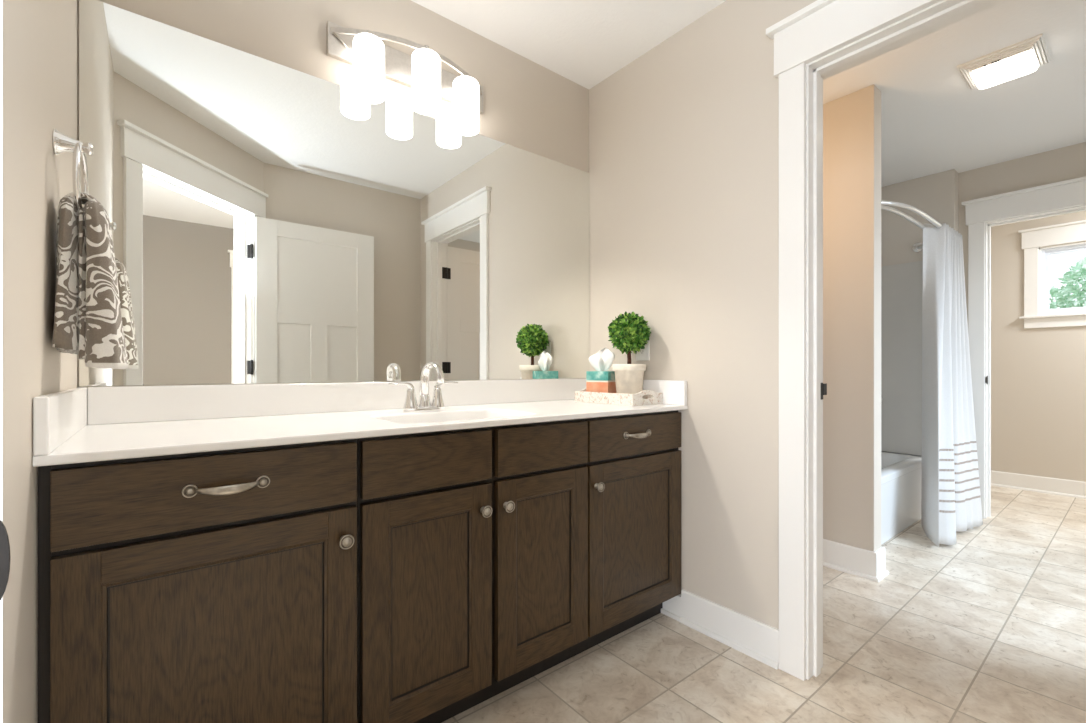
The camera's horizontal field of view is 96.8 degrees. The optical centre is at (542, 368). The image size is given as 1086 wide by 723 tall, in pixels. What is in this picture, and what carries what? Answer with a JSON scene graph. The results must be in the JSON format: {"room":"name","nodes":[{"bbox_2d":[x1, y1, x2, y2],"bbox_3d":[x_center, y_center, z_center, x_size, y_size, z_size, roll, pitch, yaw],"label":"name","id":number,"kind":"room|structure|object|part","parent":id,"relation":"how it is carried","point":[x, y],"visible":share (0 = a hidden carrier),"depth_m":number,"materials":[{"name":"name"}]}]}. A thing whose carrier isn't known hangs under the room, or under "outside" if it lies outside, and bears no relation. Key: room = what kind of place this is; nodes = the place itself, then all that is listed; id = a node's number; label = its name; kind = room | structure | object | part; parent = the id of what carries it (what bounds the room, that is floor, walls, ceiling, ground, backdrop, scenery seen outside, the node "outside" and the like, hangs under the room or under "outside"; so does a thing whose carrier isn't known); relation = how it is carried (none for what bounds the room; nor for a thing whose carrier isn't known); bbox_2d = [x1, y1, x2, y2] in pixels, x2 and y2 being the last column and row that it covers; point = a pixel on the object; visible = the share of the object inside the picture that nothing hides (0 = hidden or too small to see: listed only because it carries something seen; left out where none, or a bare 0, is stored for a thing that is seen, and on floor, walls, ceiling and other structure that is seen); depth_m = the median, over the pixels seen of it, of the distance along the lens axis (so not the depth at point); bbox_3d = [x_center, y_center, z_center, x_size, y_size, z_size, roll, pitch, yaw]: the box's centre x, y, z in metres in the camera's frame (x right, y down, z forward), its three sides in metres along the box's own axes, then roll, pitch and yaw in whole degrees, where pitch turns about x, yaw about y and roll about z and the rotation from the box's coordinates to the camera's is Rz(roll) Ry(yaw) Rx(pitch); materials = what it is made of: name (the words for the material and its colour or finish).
{"room":"bathroom","nodes":[
{"label":"bathroom","id":0,"kind":"room"},
{"bbox_2d":[2,0,76,722],"bbox_3d":[-0.861,-0.184,0.719,0.115,2.440,1.301,0,0,-39],"label":"wall","id":1,"kind":"structure","parent":0,"point":[39,37],"depth_m":0.78,"materials":[{"name":"beige paint"}]},
{"bbox_2d":[52,129,92,211],"bbox_3d":[-0.973,-0.400,0.999,0.058,0.178,0.157,0,0,-39],"label":"towel ring","id":2,"kind":"object","parent":1,"relation":"attached to","point":[62,143],"visible":0.83,"depth_m":0.98,"materials":[{"name":"silver metal"}]},
{"bbox_2d":[52,192,127,368],"bbox_3d":[-0.950,-0.182,1.015,0.111,0.366,0.200,0,0,-39],"label":"hand towel","id":3,"kind":"object","parent":2,"relation":"hanging from","point":[88,324],"visible":0.98,"depth_m":0.96,"materials":[{"name":"grey fabric"}]},
{"bbox_2d":[77,0,588,424],"bbox_3d":[0.679,-0.184,2.852,5.183,2.440,0.115,0,0,-39],"label":"wall","id":4,"kind":"structure","parent":0,"point":[528,106],"depth_m":1.82,"materials":[{"name":"beige paint"}]},
{"bbox_2d":[79,0,589,385],"bbox_3d":[-0.492,-0.469,1.841,1.852,1.028,0.006,0,0,-39],"label":"mirror","id":5,"kind":"object","parent":4,"relation":"attached to","point":[270,222],"visible":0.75,"depth_m":1.60,"materials":[{"name":"white mirror"}]},
{"bbox_2d":[88,379,585,424],"bbox_3d":[-0.488,0.098,1.834,1.816,0.100,0.019,0,0,-39],"label":"backsplash","id":6,"kind":"structure","parent":4,"relation":"attached to","point":[119,404],"depth_m":1.55,"materials":[{"name":"white stone"}]},
{"bbox_2d":[326,21,482,135],"bbox_3d":[-0.445,-1.060,1.766,0.614,0.240,0.181,0,0,-39],"label":"vanity light","id":7,"kind":"object","parent":4,"relation":"attached to","point":[373,61],"visible":1,"depth_m":1.70,"materials":[{"name":"white glass"}]},
{"bbox_3d":[-0.599,-1.035,1.659,0.103,0.189,0.103,0,0,-39],"label":"lamp shade","id":8,"kind":"part","parent":7,"relation":"part of","materials":[{"name":"white glass"}]},
{"bbox_3d":[-0.454,-1.149,1.778,0.595,0.018,0.115,0,0,-39],"label":"curved rail","id":9,"kind":"part","parent":7,"relation":"part of","materials":[{"name":"silver metal"}]},
{"bbox_3d":[-0.421,-1.035,1.736,0.103,0.189,0.103,0,0,-39],"label":"lamp shade","id":10,"kind":"part","parent":7,"relation":"part of","materials":[{"name":"white glass"}]},
{"bbox_3d":[-0.303,-1.035,1.895,0.103,0.189,0.103,0,0,-39],"label":"lamp shade","id":11,"kind":"part","parent":7,"relation":"part of","materials":[{"name":"white glass"}]},
{"bbox_2d":[881,261,922,455],"bbox_3d":[1.976,-0.079,3.315,1.501,1.423,0.774,0,0,-39],"label":"tub surround","id":12,"kind":"object","parent":4,"relation":"attached to","point":[901,284],"visible":0.02,"depth_m":3.61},
{"bbox_2d":[612,364,645,393],"bbox_3d":[0.373,0.059,2.084,0.143,0.159,0.143,0,0,-39],"label":"pot","id":13,"kind":"object","parent":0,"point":[628,377],"depth_m":2.03,"materials":[{"name":"ceramic"}]},
{"bbox_2d":[589,0,816,628],"bbox_3d":[1.180,-0.184,1.323,0.115,2.440,2.900,0,0,-39],"label":"wall","id":14,"kind":"structure","parent":0,"point":[684,136],"depth_m":1.89,"materials":[{"name":"beige paint"}]},
{"bbox_2d":[636,337,649,360],"bbox_3d":[0.444,-0.096,2.146,0.010,0.117,0.075,0,0,-39],"label":"wall outlet","id":15,"kind":"object","parent":14,"relation":"attached to","point":[643,354],"visible":0.46,"depth_m":2.13,"materials":[{"name":"white plastic"}]},
{"bbox_2d":[639,345,644,354],"bbox_3d":[0.441,-0.096,2.144,0.002,0.067,0.033,0,0,-39],"label":"receptacle","id":16,"kind":"object","parent":15,"relation":"attached to","point":[642,351],"depth_m":2.14,"materials":[{"name":"white plastic"}]},
{"bbox_2d":[661,589,778,668],"bbox_3d":[0.659,0.972,1.864,0.026,0.128,0.502,0,0,-39],"label":"baseboard","id":17,"kind":"structure","parent":14,"relation":"attached to","point":[756,639],"depth_m":1.82,"materials":[{"name":"white paint"}]},
{"bbox_2d":[766,0,1005,680],"bbox_3d":[1.156,-0.072,1.353,0.203,2.216,0.977,0,0,-39],"label":"trim","id":18,"kind":"structure","parent":14,"relation":"attached to","point":[824,39],"depth_m":1.61,"materials":[{"name":"white paint"}]},
{"bbox_3d":[0.970,0.076,1.669,0.056,0.058,0.004,0,0,-39],"label":"strike plate","id":19,"kind":"part","parent":18,"relation":"part of","materials":[{"name":"black metal"}]},
{"bbox_2d":[411,0,1085,186],"bbox_3d":[1.479,-1.454,0.871,8.600,0.100,4.220,0,0,-39],"label":"ceiling","id":20,"kind":"structure","parent":0,"point":[932,122],"depth_m":2.22,"materials":[{"name":"white paint"}]},
{"bbox_2d":[957,34,1050,88],"bbox_3d":[2.112,-1.379,2.211,0.280,0.050,0.277,0,0,-39],"label":"exhaust fan light","id":21,"kind":"object","parent":20,"relation":"attached to","point":[1022,58],"visible":1,"depth_m":2.17,"materials":[{"name":"plastic"}]},
{"bbox_3d":[2.112,-1.382,2.211,0.184,0.005,0.181,0,0,-39],"label":"plate","id":22,"kind":"part","parent":21,"relation":"part of","materials":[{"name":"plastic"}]},
{"bbox_2d":[442,486,1085,722],"bbox_3d":[1.479,1.085,0.871,8.600,0.100,4.220,0,0,-39],"label":"floor","id":23,"kind":"structure","parent":0,"point":[988,626],"depth_m":1.74,"materials":[{"name":"tile"}]},
{"bbox_2d":[38,438,356,722],"bbox_3d":[-0.823,0.601,1.205,0.550,0.868,0.581,0,0,-39],"label":"vanity cabinet","id":24,"kind":"object","parent":23,"relation":"on","point":[220,586],"visible":0.94,"depth_m":0.98,"materials":[{"name":"brown wood"}]},
{"bbox_3d":[-0.662,0.250,1.012,0.524,0.142,0.020,0,0,-39],"label":"drawer","id":25,"kind":"part","parent":24,"relation":"part of","materials":[{"name":"brown wood"}]},
{"bbox_3d":[-0.647,0.244,0.993,0.154,0.026,0.030,0,0,-39],"label":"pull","id":26,"kind":"part","parent":24,"relation":"part of","materials":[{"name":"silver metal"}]},
{"bbox_3d":[-0.465,0.406,1.138,0.034,0.034,0.030,0,0,-39],"label":"knob","id":27,"kind":"part","parent":24,"relation":"part of","materials":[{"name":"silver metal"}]},
{"bbox_2d":[357,418,587,722],"bbox_3d":[-0.306,0.601,1.617,0.770,0.868,0.581,0,0,-39],"label":"vanity cabinet","id":28,"kind":"object","parent":23,"relation":"on","point":[472,543],"visible":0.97,"depth_m":1.36,"materials":[{"name":"brown wood"}]},
{"bbox_2d":[33,379,687,466],"bbox_3d":[-0.315,0.163,1.616,1.856,0.231,0.577,0,0,-39],"label":"countertop","id":29,"kind":"structure","parent":28,"relation":"on","point":[124,422],"depth_m":1.38,"materials":[{"name":"white stone"}]},
{"bbox_2d":[388,362,457,411],"bbox_3d":[-0.399,0.061,1.693,0.259,0.173,0.138,0,0,-39],"label":"faucet","id":30,"kind":"object","parent":29,"relation":"on","point":[410,405],"visible":1,"depth_m":1.71,"materials":[{"name":"silver metal"}]},
{"bbox_3d":[-0.485,0.094,1.678,0.106,0.098,0.054,0,0,-39],"label":"handle","id":31,"kind":"part","parent":30,"relation":"part of","materials":[{"name":"silver metal"}]},
{"bbox_3d":[-0.398,0.058,1.693,0.052,0.167,0.136,0,0,-39],"label":"spout","id":32,"kind":"part","parent":30,"relation":"part of","materials":[{"name":"silver metal"}]},
{"bbox_3d":[-0.365,0.094,1.774,0.106,0.098,0.054,0,0,-39],"label":"handle","id":33,"kind":"part","parent":30,"relation":"part of","materials":[{"name":"silver metal"}]},
{"bbox_2d":[370,409,536,423],"bbox_3d":[-0.277,0.213,1.543,0.480,0.131,0.290,0,0,-39],"label":"basin","id":34,"kind":"object","parent":29,"relation":"in","point":[471,414],"depth_m":1.66,"materials":[{"name":"white ceramic"}]},
{"bbox_2d":[575,388,662,405],"bbox_3d":[0.326,0.117,2.114,0.192,0.061,0.342,0,0,-39],"label":"tray","id":35,"kind":"object","parent":29,"relation":"on","point":[645,397],"visible":0.86,"depth_m":2.01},
{"bbox_2d":[586,348,615,392],"bbox_3d":[0.268,0.021,2.179,0.128,0.234,0.106,0,0,31],"label":"tissue box","id":36,"kind":"object","parent":35,"relation":"on","point":[602,380],"visible":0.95,"depth_m":2.15,"materials":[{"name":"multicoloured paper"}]},
{"bbox_2d":[608,311,650,393],"bbox_3d":[0.372,-0.056,2.082,0.187,0.388,0.196,0,0,-39],"label":"potted topiary","id":37,"kind":"object","parent":35,"relation":"on","point":[629,332],"visible":0.98,"depth_m":2.03,"materials":[{"name":"plant"}]},
{"bbox_3d":[0.373,-0.065,2.084,0.019,0.116,0.019,0,0,-39],"label":"stem","id":38,"kind":"part","parent":37,"relation":"part of","materials":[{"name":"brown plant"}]},
{"bbox_3d":[-0.301,0.250,1.300,0.372,0.142,0.020,0,0,-39],"label":"false drawer","id":39,"kind":"part","parent":28,"relation":"part of","materials":[{"name":"brown wood"}]},
{"bbox_3d":[-0.301,0.629,1.300,0.372,0.589,0.020,0,0,-39],"label":"cabinet door","id":40,"kind":"part","parent":28,"relation":"part of","materials":[{"name":"brown wood"}]},
{"bbox_3d":[-0.163,0.406,1.378,0.034,0.034,0.030,0,0,-39],"label":"knob","id":41,"kind":"part","parent":28,"relation":"part of","materials":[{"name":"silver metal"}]},
{"bbox_3d":[-0.102,0.406,1.427,0.034,0.034,0.030,0,0,-39],"label":"knob","id":42,"kind":"part","parent":28,"relation":"part of","materials":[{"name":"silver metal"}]},
{"bbox_3d":[0.004,0.250,1.543,0.366,0.142,0.020,0,0,-39],"label":"false drawer","id":43,"kind":"part","parent":28,"relation":"part of","materials":[{"name":"brown wood"}]},
{"bbox_3d":[0.004,0.629,1.543,0.366,0.589,0.020,0,0,-39],"label":"cabinet door","id":44,"kind":"part","parent":28,"relation":"part of","materials":[{"name":"brown wood"}]},
{"bbox_2d":[571,410,680,656],"bbox_3d":[0.204,0.601,2.023,0.534,0.868,0.581,0,0,-39],"label":"vanity cabinet","id":45,"kind":"object","parent":23,"relation":"on","point":[634,463],"visible":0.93,"depth_m":1.80,"materials":[{"name":"brown wood"}]},
{"bbox_3d":[0.195,0.406,1.664,0.034,0.034,0.030,0,0,-39],"label":"knob","id":46,"kind":"part","parent":45,"relation":"part of","materials":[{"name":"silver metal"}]},
{"bbox_3d":[0.359,0.629,1.826,0.522,0.589,0.020,0,0,-39],"label":"cabinet door","id":47,"kind":"part","parent":45,"relation":"part of","materials":[{"name":"brown wood"}]},
{"bbox_3d":[0.359,0.250,1.826,0.522,0.142,0.020,0,0,-39],"label":"drawer","id":48,"kind":"part","parent":45,"relation":"part of","materials":[{"name":"brown wood"}]},
{"bbox_3d":[0.363,0.244,1.798,0.154,0.026,0.030,0,0,-39],"label":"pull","id":49,"kind":"part","parent":45,"relation":"part of","materials":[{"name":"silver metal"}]},
{"bbox_2d":[881,451,921,544],"bbox_3d":[1.978,0.834,3.312,1.500,0.402,0.779,0,0,-39],"label":"bathtub","id":50,"kind":"object","parent":23,"relation":"on","point":[900,472],"visible":0.16,"depth_m":3.08,"materials":[{"name":"white ceramic"}]},
{"bbox_2d":[823,84,880,551],"bbox_3d":[1.389,-0.184,2.762,0.105,2.440,0.910,0,0,-39],"label":"wall","id":51,"kind":"structure","parent":0,"point":[851,122],"depth_m":2.44,"materials":[{"name":"beige paint"}]},
{"bbox_2d":[823,539,888,581],"bbox_3d":[1.403,0.968,2.744,0.157,0.135,0.916,0,0,-39],"label":"baseboard","id":52,"kind":"structure","parent":51,"relation":"attached to","point":[870,565],"depth_m":2.43,"materials":[{"name":"white paint"}]},
{"bbox_2d":[881,169,958,455],"bbox_3d":[2.696,-0.184,3.807,0.238,2.440,0.905,0,0,-39],"label":"wall","id":53,"kind":"structure","parent":0,"point":[936,195],"depth_m":3.56,"materials":[{"name":"beige paint"}]},
{"bbox_2d":[881,200,941,251],"bbox_3d":[2.237,-0.894,2.988,1.513,0.072,0.293,0,0,-39],"label":"shower rod","id":54,"kind":"object","parent":53,"relation":"attached to","point":[917,247],"visible":0.53,"depth_m":2.78,"materials":[{"name":"silver metal"}]},
{"bbox_3d":[2.222,-0.894,3.006,1.510,0.025,0.194,0,0,-39],"label":"rod","id":55,"kind":"part","parent":54,"relation":"part of","materials":[{"name":"silver metal"}]},
{"bbox_2d":[921,223,982,546],"bbox_3d":[2.541,0.049,3.035,0.812,1.929,0.244,0,0,-39],"label":"shower curtain","id":56,"kind":"object","parent":54,"relation":"hanging from","point":[950,484],"visible":1,"depth_m":3.01,"materials":[{"name":"fabric"}]},
{"bbox_2d":[959,142,1085,321],"bbox_3d":[3.646,-0.184,2.709,0.120,2.440,1.995,0,0,-39],"label":"wall partition","id":57,"kind":"structure","parent":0,"point":[1069,162],"depth_m":3.22,"materials":[{"name":"beige paint"}]},
{"bbox_2d":[961,176,1085,518],"bbox_3d":[3.347,-0.072,3.080,0.203,2.216,0.994,0,0,-39],"label":"trim","id":58,"kind":"structure","parent":57,"relation":"attached to","point":[1067,196],"depth_m":3.34,"materials":[{"name":"white paint"}]},
{"bbox_2d":[991,211,1085,481],"bbox_3d":[4.395,-0.184,3.884,0.115,2.440,2.900,0,0,-39],"label":"wall","id":59,"kind":"structure","parent":0,"point":[1038,375],"depth_m":4.10,"materials":[{"name":"beige paint"}]},
{"bbox_2d":[991,470,1085,498],"bbox_3d":[4.470,0.970,3.676,0.026,0.132,2.480,0,0,-39],"label":"baseboard","id":60,"kind":"structure","parent":59,"relation":"attached to","point":[1063,487],"depth_m":4.05,"materials":[{"name":"white paint"}]},
{"bbox_2d":[1018,220,1085,328],"bbox_3d":[4.383,-0.766,3.839,0.130,0.840,0.840,0,0,-39],"label":"window","id":61,"kind":"structure","parent":59,"relation":"in","point":[1033,238],"depth_m":4.05,"materials":[{"name":"white paint"}]},
{"bbox_3d":[4.400,-0.734,3.853,0.085,0.574,0.604,0,0,-39],"label":"frame","id":62,"kind":"part","parent":61,"relation":"part of","materials":[{"name":"white paint"}]},
{"bbox_3d":[4.412,-0.734,3.862,0.025,0.506,0.536,0,0,-39],"label":"sash","id":63,"kind":"part","parent":61,"relation":"part of","materials":[{"name":"plastic"}]},
{"label":"outside","id":64,"kind":"structure","parent":0,"visible":0},
{"bbox_3d":[27.855,1.586,27.625,62.000,0.100,55.000,0,0,-39],"label":"lawn","id":65,"kind":"structure","parent":64,"visible":0},
{"bbox_2d":[1049,285,1061,308],"bbox_3d":[33.453,-1.983,31.805,1.514,7.040,1.461,0,0,-39],"label":"tree","id":66,"kind":"object","parent":65,"relation":"on","point":[1053,305],"visible":0.34,"depth_m":31.54,"materials":[{"name":"green plant"}]},
{"bbox_2d":[1054,256,1085,307],"bbox_3d":[30.093,-2.348,26.527,2.721,7.770,2.741,0,0,-39],"label":"tree","id":67,"kind":"object","parent":65,"relation":"on","point":[1072,277],"visible":0.83,"depth_m":26.62,"materials":[{"name":"green plant"}]},
{"bbox_3d":[0.085,-0.184,0.138,1.108,2.440,0.115,0,0,6],"label":"wall","id":68,"kind":"structure","parent":0,"visible":0},
{"bbox_2d":[0,0,9,722],"bbox_3d":[0.088,-0.072,0.137,0.990,2.216,0.203,0,0,6],"label":"trim","id":69,"kind":"structure","parent":68,"relation":"attached to","point":[4,539],"depth_m":0.25,"materials":[{"name":"white paint"}]},
{"bbox_3d":[-0.276,0.102,0.221,0.007,0.058,0.048,0,0,13],"label":"strike plate","id":70,"kind":"part","parent":69,"relation":"part of","materials":[{"name":"grey metal"}]}
]}

